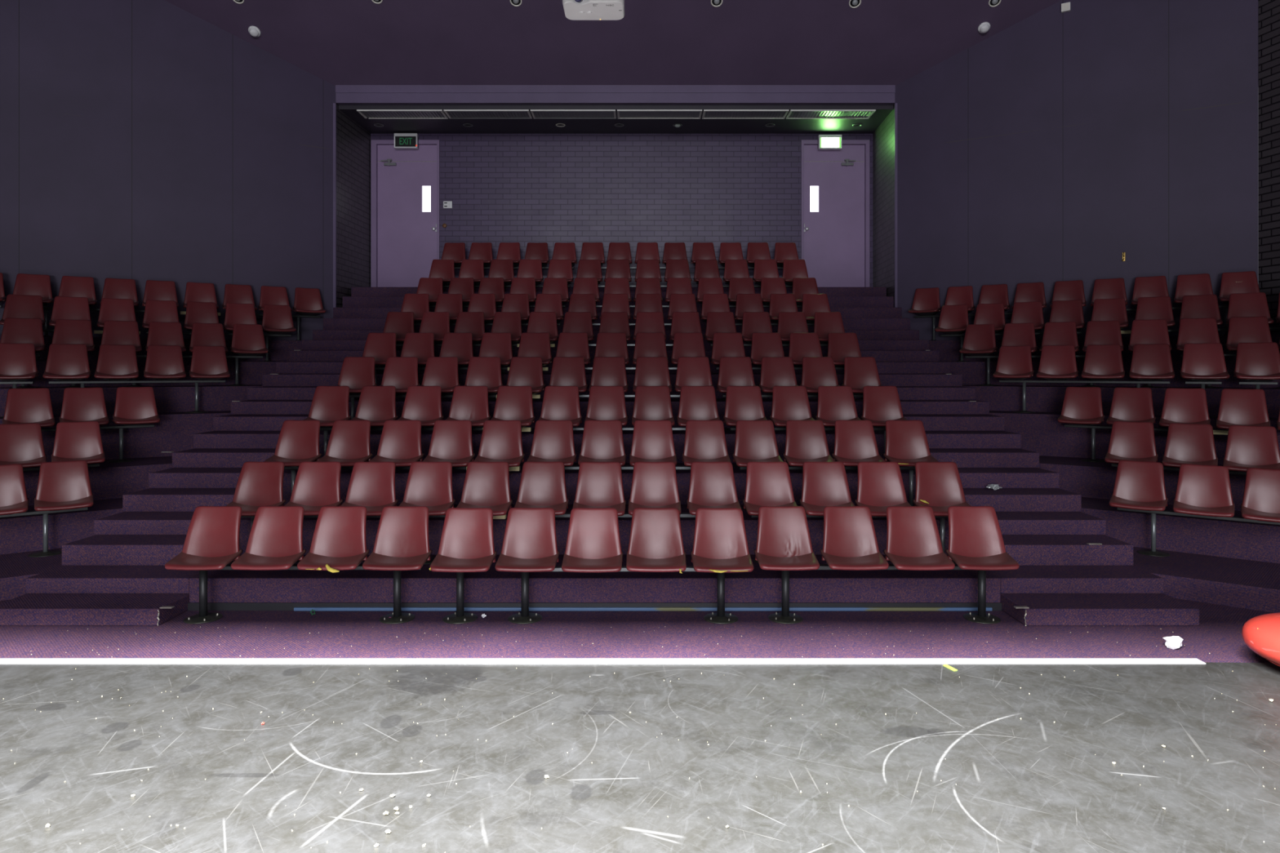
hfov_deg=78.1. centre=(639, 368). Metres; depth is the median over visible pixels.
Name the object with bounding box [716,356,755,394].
chair
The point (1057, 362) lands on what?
chair
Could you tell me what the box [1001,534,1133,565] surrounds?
floor
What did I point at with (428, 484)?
chair
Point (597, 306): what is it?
frame
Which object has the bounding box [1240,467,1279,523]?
chair
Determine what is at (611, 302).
chair
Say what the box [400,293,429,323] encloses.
chair
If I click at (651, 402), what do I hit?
chair
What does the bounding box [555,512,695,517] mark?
frame
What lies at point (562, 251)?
chair
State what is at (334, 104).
trim
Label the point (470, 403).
chair
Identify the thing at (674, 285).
chair
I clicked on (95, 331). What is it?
frame
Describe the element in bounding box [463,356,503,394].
chair
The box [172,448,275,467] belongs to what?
floor
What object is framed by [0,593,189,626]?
floor
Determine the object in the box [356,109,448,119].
fitting
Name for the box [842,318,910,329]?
stair
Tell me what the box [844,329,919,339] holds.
floor
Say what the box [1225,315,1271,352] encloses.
chair
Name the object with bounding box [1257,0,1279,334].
wall
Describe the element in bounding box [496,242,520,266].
chair
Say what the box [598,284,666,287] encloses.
frame
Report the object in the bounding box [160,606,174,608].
strip
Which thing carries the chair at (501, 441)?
on the frame at (512, 468)
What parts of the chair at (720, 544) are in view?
seat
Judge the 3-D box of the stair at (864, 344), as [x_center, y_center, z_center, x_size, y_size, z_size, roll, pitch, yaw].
[3.240,-0.310,11.829,1.200,0.150,2.702,0,0,0]
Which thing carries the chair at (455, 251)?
on the frame at (455, 267)
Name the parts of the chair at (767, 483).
seat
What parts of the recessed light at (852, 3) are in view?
bulb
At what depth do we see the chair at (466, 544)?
5.54 m
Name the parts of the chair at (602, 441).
seat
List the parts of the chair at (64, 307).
seat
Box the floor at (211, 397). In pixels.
[0,385,359,416]
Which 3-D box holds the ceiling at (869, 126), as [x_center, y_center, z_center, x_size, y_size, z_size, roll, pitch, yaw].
[-0.325,-3.981,12.575,8.550,0.100,1.250,0,0,0]
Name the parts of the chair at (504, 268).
seat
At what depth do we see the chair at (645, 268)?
12.07 m
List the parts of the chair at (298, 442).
seat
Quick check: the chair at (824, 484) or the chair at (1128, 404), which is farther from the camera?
the chair at (1128, 404)
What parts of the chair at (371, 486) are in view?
seat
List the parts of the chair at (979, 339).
seat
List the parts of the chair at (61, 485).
seat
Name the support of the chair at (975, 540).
on the frame at (785, 617)
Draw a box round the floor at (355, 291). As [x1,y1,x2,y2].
[351,287,417,296]
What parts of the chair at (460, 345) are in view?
seat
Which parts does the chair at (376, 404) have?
seat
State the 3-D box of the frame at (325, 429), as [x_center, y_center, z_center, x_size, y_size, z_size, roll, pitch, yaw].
[-2.373,0.764,7.747,1.667,0.378,0.244,0,0,0]
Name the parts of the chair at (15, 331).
seat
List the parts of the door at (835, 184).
glass pane, transom panel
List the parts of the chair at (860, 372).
seat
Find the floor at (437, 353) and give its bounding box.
[275,350,950,373]
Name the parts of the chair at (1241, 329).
seat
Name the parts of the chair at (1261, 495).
seat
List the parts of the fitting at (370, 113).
edge rail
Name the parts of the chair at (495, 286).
seat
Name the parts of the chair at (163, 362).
seat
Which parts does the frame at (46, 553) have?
plate, post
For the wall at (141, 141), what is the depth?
10.71 m
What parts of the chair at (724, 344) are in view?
seat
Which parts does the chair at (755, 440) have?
seat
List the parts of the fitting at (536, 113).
edge rail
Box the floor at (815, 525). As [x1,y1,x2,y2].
[93,504,1106,555]
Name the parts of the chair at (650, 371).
seat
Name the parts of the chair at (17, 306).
seat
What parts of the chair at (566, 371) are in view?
seat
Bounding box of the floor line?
[0,658,1205,664]
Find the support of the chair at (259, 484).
on the frame at (252, 517)
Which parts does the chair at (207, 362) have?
seat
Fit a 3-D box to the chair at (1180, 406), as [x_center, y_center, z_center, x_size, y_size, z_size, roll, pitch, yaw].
[5.395,0.397,7.817,0.415,0.406,0.348,0,0,37]
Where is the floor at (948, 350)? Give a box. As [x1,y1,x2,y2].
[860,334,1279,361]
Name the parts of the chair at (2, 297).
seat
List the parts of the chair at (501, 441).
seat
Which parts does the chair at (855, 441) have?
seat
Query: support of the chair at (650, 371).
on the frame at (580, 395)
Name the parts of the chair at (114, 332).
seat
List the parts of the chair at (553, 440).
seat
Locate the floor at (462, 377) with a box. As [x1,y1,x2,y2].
[262,373,962,399]
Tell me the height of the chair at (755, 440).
0.409 m
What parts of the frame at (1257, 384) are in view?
post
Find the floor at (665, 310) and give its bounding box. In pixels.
[414,307,813,329]
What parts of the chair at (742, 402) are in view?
seat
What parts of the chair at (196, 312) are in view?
seat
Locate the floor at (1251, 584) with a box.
[1133,546,1279,613]
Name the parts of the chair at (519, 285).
seat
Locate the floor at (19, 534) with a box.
[0,497,123,555]
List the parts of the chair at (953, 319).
seat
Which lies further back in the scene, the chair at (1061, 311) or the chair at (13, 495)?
the chair at (1061, 311)
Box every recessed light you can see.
[233,0,244,4]
[371,0,382,4]
[373,123,383,126]
[462,123,472,126]
[510,0,521,6]
[555,123,565,126]
[614,123,624,126]
[672,123,682,127]
[711,0,722,7]
[764,123,774,126]
[848,0,861,8]
[852,123,862,126]
[988,0,1001,7]
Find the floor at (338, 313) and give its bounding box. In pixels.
[333,307,401,318]
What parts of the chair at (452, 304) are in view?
seat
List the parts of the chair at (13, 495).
seat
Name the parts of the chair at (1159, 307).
seat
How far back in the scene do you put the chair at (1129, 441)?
7.50 m
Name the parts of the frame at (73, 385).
plate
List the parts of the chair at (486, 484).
seat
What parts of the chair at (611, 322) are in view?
seat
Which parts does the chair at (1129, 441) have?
seat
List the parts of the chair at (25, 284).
seat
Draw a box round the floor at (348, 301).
[342,296,404,307]
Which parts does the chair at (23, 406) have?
seat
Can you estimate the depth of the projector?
4.98 m
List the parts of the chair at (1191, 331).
seat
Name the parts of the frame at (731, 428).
post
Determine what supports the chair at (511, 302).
on the frame
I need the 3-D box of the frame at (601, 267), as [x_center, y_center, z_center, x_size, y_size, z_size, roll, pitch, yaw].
[-0.115,-1.464,12.814,1.639,0.378,0.244,0,0,0]
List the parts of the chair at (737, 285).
seat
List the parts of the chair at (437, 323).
seat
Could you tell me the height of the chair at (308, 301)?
0.406 m
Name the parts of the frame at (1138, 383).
post, plate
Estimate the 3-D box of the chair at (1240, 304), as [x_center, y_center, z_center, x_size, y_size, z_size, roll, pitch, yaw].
[6.935,-0.675,8.984,0.415,0.406,0.348,0,0,31]
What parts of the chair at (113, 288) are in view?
seat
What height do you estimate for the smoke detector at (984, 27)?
0.129 m
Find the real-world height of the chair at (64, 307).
0.406 m
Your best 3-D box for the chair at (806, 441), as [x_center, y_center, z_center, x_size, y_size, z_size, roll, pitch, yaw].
[1.476,0.662,6.929,0.415,0.407,0.350,0,0,0]
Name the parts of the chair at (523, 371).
seat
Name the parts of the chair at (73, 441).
seat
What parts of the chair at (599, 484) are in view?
seat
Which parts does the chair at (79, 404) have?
seat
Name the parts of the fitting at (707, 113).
edge rail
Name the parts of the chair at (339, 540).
seat, backrest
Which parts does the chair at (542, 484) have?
seat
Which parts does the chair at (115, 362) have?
seat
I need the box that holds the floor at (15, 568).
[0,547,62,600]
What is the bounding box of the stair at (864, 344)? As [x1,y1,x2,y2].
[857,339,928,350]
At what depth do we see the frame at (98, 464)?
7.32 m
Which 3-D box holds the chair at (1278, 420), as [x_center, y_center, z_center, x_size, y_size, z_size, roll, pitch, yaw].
[6.128,0.397,7.265,0.415,0.406,0.348,0,0,38]
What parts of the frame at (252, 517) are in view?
post, plate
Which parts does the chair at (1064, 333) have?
seat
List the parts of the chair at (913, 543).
backrest, seat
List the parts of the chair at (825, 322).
seat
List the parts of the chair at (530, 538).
seat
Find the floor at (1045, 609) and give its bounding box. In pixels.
[1000,593,1199,626]
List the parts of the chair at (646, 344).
seat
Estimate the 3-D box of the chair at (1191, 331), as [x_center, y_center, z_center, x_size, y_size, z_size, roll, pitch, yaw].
[6.206,-0.370,8.767,0.415,0.406,0.348,0,0,32]
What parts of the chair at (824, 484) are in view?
seat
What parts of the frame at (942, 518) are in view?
post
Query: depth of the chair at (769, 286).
11.35 m
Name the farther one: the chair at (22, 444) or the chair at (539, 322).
the chair at (539, 322)
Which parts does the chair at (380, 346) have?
seat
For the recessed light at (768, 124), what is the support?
in the ceiling at (869, 126)
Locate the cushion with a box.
[1241,612,1279,666]
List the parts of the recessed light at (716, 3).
bulb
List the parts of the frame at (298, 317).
post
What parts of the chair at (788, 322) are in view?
seat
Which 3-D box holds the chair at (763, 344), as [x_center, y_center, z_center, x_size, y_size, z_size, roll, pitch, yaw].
[1.478,-0.223,9.092,0.415,0.406,0.348,0,0,0]
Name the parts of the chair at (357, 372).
seat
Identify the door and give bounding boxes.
[371,139,439,287]
[800,139,869,287]
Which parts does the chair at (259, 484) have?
seat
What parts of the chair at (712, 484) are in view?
seat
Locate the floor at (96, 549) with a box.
[62,534,186,565]
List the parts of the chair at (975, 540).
backrest, seat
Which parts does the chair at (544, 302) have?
seat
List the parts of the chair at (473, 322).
seat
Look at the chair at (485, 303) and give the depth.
10.62 m
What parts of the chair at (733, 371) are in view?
seat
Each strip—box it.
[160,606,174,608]
[1013,606,1029,608]
[1086,542,1102,544]
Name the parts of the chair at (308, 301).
seat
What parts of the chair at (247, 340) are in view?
seat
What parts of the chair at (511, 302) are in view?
seat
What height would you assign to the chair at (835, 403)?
0.406 m
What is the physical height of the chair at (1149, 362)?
0.406 m
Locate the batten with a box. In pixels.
[293,607,992,611]
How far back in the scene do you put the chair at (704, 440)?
7.00 m
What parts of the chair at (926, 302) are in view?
seat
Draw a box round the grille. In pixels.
[1062,2,1069,9]
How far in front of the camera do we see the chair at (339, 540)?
5.54 m
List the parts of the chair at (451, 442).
seat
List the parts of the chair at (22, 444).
seat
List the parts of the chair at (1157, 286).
seat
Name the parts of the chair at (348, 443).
seat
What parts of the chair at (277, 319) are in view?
seat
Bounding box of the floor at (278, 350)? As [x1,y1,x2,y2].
[0,335,301,361]
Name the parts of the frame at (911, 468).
post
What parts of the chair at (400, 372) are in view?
seat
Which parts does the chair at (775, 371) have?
seat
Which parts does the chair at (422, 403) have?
seat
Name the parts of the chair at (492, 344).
seat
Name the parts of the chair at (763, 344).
seat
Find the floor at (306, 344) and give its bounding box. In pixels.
[301,339,399,350]
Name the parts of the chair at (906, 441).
seat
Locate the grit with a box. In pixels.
[3,667,1275,852]
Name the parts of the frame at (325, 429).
post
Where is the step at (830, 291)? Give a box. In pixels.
[817,287,886,296]
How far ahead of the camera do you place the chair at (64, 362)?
8.58 m
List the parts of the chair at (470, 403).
seat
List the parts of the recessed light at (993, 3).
bulb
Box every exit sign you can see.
[394,133,418,149]
[817,134,841,150]
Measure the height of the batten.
0.024 m
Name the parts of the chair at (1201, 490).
seat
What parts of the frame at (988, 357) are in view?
post, plate, plate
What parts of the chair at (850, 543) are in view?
seat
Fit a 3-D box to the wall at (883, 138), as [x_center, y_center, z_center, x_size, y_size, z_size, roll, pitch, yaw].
[3.920,-2.335,12.515,0.120,3.800,1.337,0,0,3]
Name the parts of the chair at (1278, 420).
seat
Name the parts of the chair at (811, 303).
seat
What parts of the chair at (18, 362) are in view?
seat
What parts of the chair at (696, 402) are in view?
seat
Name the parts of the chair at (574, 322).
seat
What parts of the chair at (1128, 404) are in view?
seat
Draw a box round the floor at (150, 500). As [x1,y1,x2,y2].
[122,488,235,511]
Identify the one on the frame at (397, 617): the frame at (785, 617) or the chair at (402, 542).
the chair at (402, 542)
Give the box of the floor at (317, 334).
[312,329,383,339]
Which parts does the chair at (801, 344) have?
seat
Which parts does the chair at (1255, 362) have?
seat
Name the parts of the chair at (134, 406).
seat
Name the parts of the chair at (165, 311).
seat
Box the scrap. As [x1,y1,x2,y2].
[942,664,957,671]
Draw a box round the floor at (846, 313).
[830,307,902,318]
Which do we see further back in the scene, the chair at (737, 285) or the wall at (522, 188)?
the wall at (522, 188)
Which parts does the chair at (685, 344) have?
seat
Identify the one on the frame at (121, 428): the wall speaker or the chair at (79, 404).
the chair at (79, 404)
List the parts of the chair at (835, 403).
seat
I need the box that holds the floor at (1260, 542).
[1080,497,1279,563]
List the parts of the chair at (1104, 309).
seat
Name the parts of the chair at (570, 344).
seat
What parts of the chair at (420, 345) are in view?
seat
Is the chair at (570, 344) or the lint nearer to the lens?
the lint
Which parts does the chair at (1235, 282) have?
seat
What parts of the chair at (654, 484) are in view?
seat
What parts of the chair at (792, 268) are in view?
seat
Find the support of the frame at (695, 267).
on the floor at (507, 290)
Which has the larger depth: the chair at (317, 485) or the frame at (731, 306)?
the frame at (731, 306)
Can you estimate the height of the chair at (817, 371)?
0.408 m
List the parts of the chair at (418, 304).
seat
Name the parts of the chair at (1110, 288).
seat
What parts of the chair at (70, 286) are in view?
seat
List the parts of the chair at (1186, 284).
seat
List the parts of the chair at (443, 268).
seat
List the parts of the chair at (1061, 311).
seat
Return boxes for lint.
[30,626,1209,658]
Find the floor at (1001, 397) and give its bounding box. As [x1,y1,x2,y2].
[861,385,1279,417]
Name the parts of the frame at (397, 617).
post, plate, post, plate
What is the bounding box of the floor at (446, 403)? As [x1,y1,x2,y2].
[231,399,989,428]
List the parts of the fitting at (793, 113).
edge rail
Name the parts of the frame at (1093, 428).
plate, post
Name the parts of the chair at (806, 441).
seat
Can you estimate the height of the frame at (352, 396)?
0.378 m
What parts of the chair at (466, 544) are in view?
seat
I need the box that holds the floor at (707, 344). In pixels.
[400,329,827,350]
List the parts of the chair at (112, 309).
seat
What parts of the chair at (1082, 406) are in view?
seat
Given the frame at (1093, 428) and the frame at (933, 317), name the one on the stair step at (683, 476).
the frame at (1093, 428)
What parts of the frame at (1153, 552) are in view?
post, plate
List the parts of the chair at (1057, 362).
seat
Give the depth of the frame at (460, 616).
5.55 m
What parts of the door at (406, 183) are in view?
transom panel, glass pane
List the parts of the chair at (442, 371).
seat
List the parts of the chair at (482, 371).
seat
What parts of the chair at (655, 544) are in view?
seat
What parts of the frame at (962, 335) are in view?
post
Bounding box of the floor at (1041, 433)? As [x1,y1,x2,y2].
[902,410,1279,465]
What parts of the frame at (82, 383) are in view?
plate, post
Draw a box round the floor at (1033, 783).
[0,598,1279,852]
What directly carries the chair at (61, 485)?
on the frame at (46, 553)
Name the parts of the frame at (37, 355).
plate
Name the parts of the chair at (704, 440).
seat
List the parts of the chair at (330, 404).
seat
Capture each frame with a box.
[0,381,34,417]
[0,506,88,557]
[9,354,40,387]
[22,462,100,471]
[41,424,154,462]
[48,380,225,413]
[60,354,90,387]
[93,330,140,334]
[121,355,262,386]
[145,331,291,361]
[180,311,220,315]
[183,564,422,624]
[224,313,320,340]
[240,515,445,564]
[284,466,466,507]
[320,426,483,455]
[349,394,496,431]
[374,367,507,399]
[442,284,539,287]
[442,572,477,624]
[454,266,545,268]
[466,466,519,471]
[482,426,531,466]
[493,514,506,519]
[496,394,540,398]
[507,367,548,399]
[507,565,737,624]
[517,343,555,373]
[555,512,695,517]
[564,466,690,469]
[573,426,685,430]
[578,394,679,397]
[579,367,679,399]
[588,343,673,346]
[591,323,671,325]
[595,305,669,307]
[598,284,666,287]
[600,266,666,268]
[694,266,782,268]
[701,305,808,329]
[705,323,814,325]
[710,343,841,373]
[715,367,857,399]
[722,284,797,305]
[722,394,862,431]
[729,426,886,466]
[738,466,915,510]
[750,513,955,564]
[768,564,1000,624]
[914,311,1044,340]
[940,331,1082,361]
[965,355,1103,386]
[999,380,1170,413]
[1064,424,1168,466]
[1111,462,1246,475]
[1116,507,1279,556]
[1120,330,1131,333]
[1179,353,1279,388]
[1184,381,1222,417]
[1213,430,1233,471]
[1238,382,1278,419]
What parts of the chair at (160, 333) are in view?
seat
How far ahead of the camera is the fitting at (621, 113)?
12.15 m
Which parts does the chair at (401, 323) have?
seat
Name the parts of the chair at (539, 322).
seat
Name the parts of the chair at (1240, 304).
seat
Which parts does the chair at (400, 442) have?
seat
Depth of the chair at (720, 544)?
5.54 m
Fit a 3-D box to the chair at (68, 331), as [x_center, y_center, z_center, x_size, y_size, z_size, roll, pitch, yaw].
[-6.477,-0.370,9.010,0.415,0.406,0.348,0,0,-32]
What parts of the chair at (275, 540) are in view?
seat, backrest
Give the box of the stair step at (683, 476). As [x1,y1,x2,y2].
[23,455,1245,511]
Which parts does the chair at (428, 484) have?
seat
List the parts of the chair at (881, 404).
seat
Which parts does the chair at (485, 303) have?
seat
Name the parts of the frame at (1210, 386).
plate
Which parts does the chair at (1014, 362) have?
seat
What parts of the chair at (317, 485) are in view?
seat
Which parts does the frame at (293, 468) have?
post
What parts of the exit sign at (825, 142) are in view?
panel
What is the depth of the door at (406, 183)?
13.20 m
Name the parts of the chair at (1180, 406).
seat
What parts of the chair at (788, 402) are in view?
seat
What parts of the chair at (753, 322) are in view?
seat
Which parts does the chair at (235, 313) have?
seat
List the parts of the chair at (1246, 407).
seat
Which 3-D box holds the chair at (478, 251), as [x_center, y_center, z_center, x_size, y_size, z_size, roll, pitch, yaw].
[-2.577,-1.858,12.711,0.415,0.407,0.351,0,0,-1]
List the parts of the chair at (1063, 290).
seat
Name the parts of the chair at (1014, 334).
seat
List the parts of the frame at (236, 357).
plate, plate, post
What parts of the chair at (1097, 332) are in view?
seat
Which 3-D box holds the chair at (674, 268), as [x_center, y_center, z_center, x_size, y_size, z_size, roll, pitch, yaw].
[0.574,-1.483,11.975,0.415,0.409,0.348,0,0,-1]
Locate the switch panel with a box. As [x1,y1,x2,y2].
[443,200,452,208]
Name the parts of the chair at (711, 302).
seat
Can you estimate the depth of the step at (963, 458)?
7.58 m
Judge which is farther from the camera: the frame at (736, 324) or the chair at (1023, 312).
the frame at (736, 324)
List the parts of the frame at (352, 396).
post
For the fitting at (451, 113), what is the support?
attached to the ceiling at (869, 126)
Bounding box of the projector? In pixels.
[562,0,624,20]
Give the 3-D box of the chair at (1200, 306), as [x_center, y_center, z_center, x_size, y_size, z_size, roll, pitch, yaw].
[6.549,-0.675,9.225,0.415,0.406,0.348,0,0,33]
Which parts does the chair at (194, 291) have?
seat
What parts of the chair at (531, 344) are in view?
seat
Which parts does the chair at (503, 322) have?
seat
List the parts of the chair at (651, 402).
seat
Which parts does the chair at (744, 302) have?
seat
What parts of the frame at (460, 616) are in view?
post, plate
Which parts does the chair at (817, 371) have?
seat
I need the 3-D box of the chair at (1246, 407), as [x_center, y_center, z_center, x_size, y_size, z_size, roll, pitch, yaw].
[5.761,0.397,7.541,0.415,0.406,0.348,0,0,37]
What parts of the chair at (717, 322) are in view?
seat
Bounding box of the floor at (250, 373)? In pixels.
[0,360,276,387]
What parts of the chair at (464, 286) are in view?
seat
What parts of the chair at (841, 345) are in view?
seat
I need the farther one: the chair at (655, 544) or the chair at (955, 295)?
the chair at (955, 295)
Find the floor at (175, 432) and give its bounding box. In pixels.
[0,410,328,462]
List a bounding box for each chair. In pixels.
[0,272,6,303]
[0,294,45,324]
[0,317,45,353]
[0,342,39,381]
[0,422,46,468]
[0,463,28,515]
[2,387,54,428]
[13,273,53,306]
[34,460,93,511]
[42,343,91,381]
[48,296,92,326]
[51,319,94,352]
[51,421,105,464]
[57,275,97,306]
[59,387,109,425]
[93,344,139,380]
[97,297,136,328]
[99,320,142,352]
[100,277,138,307]
[112,386,159,425]
[142,280,178,307]
[142,299,179,329]
[143,345,186,380]
[145,321,186,352]
[164,506,242,570]
[182,281,218,308]
[183,301,218,331]
[188,322,227,352]
[189,345,230,380]
[222,284,257,311]
[222,302,257,333]
[226,461,285,515]
[230,324,268,355]
[231,506,306,570]
[257,285,292,312]
[261,304,296,334]
[263,420,321,466]
[284,461,342,515]
[293,287,325,315]
[297,506,369,573]
[302,386,351,427]
[315,419,373,466]
[336,356,377,394]
[341,462,398,515]
[350,386,398,427]
[362,332,396,367]
[362,506,431,570]
[368,419,423,466]
[379,356,420,394]
[382,311,414,343]
[397,386,444,427]
[399,461,455,515]
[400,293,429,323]
[400,332,434,367]
[416,277,443,305]
[418,311,449,343]
[420,356,460,394]
[422,420,475,467]
[428,259,454,284]
[429,507,497,572]
[434,293,462,323]
[439,332,473,367]
[441,242,466,266]
[445,386,490,427]
[447,277,474,305]
[453,311,484,343]
[456,461,512,515]
[458,259,484,284]
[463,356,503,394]
[467,293,496,323]
[468,242,493,266]
[473,420,524,467]
[478,277,504,305]
[478,332,512,367]
[488,259,514,284]
[490,311,522,343]
[490,386,535,427]
[494,507,559,572]
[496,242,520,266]
[501,293,529,323]
[505,356,545,395]
[509,277,536,305]
[514,461,568,515]
[516,259,543,284]
[517,332,552,367]
[524,242,549,266]
[526,311,559,343]
[527,420,576,466]
[533,293,564,322]
[538,386,582,426]
[542,277,569,305]
[546,259,573,284]
[548,356,587,393]
[551,242,577,266]
[555,332,591,365]
[561,507,622,573]
[562,311,594,342]
[568,293,597,322]
[572,277,599,303]
[572,462,626,515]
[576,259,603,284]
[577,420,626,466]
[580,242,605,266]
[584,386,627,426]
[588,356,628,392]
[592,332,629,364]
[599,293,631,319]
[599,311,631,341]
[602,277,631,302]
[604,259,631,281]
[606,242,631,263]
[626,507,686,573]
[627,462,681,515]
[629,420,676,466]
[631,386,675,426]
[632,332,668,364]
[632,356,671,392]
[633,277,662,302]
[633,293,664,319]
[633,311,666,340]
[634,259,662,281]
[635,242,660,263]
[662,242,687,265]
[663,258,692,281]
[664,277,692,303]
[667,293,697,321]
[669,311,703,341]
[671,332,706,365]
[674,356,713,392]
[676,386,719,426]
[681,420,730,466]
[686,461,741,515]
[690,242,717,266]
[690,507,753,573]
[693,259,719,284]
[696,277,724,304]
[700,293,730,322]
[704,311,736,342]
[710,332,745,366]
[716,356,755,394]
[718,242,743,266]
[722,259,749,284]
[723,386,767,427]
[728,277,755,305]
[732,420,782,466]
[733,293,764,323]
[741,311,772,343]
[742,461,797,515]
[746,242,770,266]
[750,332,784,367]
[752,258,779,284]
[754,506,819,570]
[758,356,798,394]
[760,277,786,305]
[768,293,798,323]
[769,386,814,427]
[773,242,798,266]
[777,311,808,343]
[782,259,808,284]
[782,420,835,466]
[788,332,822,367]
[791,277,818,305]
[799,461,854,515]
[800,356,839,395]
[801,293,831,323]
[813,311,844,343]
[815,386,861,427]
[820,506,888,570]
[827,332,861,367]
[831,419,885,466]
[841,356,881,395]
[854,462,911,516]
[860,386,907,427]
[883,420,938,466]
[883,506,955,570]
[908,287,941,315]
[912,462,970,516]
[934,304,968,334]
[944,285,974,313]
[945,506,1019,570]
[959,324,997,355]
[973,302,1005,333]
[975,284,1009,311]
[992,345,1034,380]
[998,322,1037,353]
[1010,301,1044,332]
[1011,282,1046,309]
[1035,345,1078,380]
[1039,321,1079,352]
[1048,299,1084,330]
[1049,280,1086,307]
[1057,386,1104,425]
[1080,344,1124,380]
[1082,320,1124,351]
[1090,277,1128,306]
[1090,297,1128,328]
[1104,421,1158,464]
[1106,387,1155,424]
[1108,460,1168,511]
[1128,319,1171,351]
[1128,343,1174,381]
[1131,275,1168,306]
[1134,296,1174,328]
[1159,387,1210,426]
[1162,422,1217,468]
[1173,273,1213,305]
[1173,463,1235,517]
[1176,317,1220,351]
[1178,293,1222,324]
[1179,342,1229,381]
[1216,388,1270,430]
[1217,271,1259,304]
[1222,425,1279,472]
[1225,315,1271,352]
[1226,292,1274,324]
[1233,342,1279,382]
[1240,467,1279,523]
[1275,292,1279,324]
[1276,408,1279,430]
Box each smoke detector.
[248,25,261,36]
[977,22,990,33]
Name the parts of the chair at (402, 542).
seat, backrest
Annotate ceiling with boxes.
[164,0,1061,85]
[338,105,893,133]
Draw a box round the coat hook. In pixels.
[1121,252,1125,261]
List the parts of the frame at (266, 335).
post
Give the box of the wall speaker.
[1061,1,1070,13]
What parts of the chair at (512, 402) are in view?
seat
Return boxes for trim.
[333,102,336,307]
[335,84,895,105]
[894,102,897,307]
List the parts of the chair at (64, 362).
seat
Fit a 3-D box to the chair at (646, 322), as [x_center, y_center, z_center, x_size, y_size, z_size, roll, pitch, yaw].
[0.122,-0.518,9.816,0.415,0.407,0.351,0,0,1]
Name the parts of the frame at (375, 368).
post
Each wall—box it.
[0,0,335,340]
[336,103,370,307]
[370,133,872,287]
[872,103,894,307]
[894,0,1257,340]
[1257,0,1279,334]
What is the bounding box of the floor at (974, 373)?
[950,360,1279,388]
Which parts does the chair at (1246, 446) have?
seat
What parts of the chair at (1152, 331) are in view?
seat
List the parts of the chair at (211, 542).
seat, backrest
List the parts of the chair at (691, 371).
seat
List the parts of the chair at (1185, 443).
seat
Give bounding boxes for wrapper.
[986,484,1002,489]
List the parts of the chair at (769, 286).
seat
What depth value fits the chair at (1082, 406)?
8.41 m
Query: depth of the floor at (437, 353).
9.76 m
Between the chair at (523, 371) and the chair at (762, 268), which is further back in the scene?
the chair at (762, 268)
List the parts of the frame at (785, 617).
post, plate, post, plate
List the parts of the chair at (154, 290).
seat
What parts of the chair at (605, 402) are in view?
seat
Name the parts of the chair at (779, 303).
seat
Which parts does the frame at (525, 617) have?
plate, post, plate, post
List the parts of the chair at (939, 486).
seat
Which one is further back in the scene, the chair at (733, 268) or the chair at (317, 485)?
the chair at (733, 268)
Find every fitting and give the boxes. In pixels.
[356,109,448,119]
[443,109,532,119]
[530,109,616,119]
[617,109,702,119]
[702,109,789,119]
[786,109,875,119]
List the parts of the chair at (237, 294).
seat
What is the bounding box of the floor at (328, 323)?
[323,318,414,329]
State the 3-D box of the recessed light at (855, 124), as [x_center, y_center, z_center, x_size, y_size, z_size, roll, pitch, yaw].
[3.497,-3.925,12.710,0.156,0.012,0.156,0,0,0]
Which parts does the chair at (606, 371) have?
seat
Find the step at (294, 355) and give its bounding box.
[288,350,364,361]
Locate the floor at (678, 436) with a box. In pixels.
[193,428,1021,463]
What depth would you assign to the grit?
3.59 m
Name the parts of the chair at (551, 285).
seat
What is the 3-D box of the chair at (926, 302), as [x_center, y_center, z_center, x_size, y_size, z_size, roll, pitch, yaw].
[4.123,-0.980,11.413,0.415,0.406,0.348,0,0,32]
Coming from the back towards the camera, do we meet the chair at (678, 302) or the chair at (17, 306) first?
the chair at (678, 302)
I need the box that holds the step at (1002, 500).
[963,488,1081,511]
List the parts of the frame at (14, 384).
post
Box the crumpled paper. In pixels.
[1162,635,1183,649]
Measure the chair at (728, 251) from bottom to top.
0.410 m
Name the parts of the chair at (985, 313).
seat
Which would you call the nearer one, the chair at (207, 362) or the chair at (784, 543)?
the chair at (784, 543)
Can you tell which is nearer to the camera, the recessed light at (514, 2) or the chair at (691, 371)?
the chair at (691, 371)
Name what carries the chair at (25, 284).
on the frame
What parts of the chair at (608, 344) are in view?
seat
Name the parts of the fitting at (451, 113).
edge rail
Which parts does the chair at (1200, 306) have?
seat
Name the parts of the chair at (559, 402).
seat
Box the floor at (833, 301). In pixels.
[827,296,893,307]
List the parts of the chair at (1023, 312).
seat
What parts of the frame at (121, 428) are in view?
plate, post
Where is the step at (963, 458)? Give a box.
[929,448,1039,467]
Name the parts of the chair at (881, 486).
seat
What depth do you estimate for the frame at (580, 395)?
8.44 m
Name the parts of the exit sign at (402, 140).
sign panel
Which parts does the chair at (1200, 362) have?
seat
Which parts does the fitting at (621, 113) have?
edge rail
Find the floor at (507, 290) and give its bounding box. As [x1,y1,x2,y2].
[442,287,792,307]
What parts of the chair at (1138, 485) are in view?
seat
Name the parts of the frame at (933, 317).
post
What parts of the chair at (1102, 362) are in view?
seat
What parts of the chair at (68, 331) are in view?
seat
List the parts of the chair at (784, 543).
seat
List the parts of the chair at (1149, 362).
seat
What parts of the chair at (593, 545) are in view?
seat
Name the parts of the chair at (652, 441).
seat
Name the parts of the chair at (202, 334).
seat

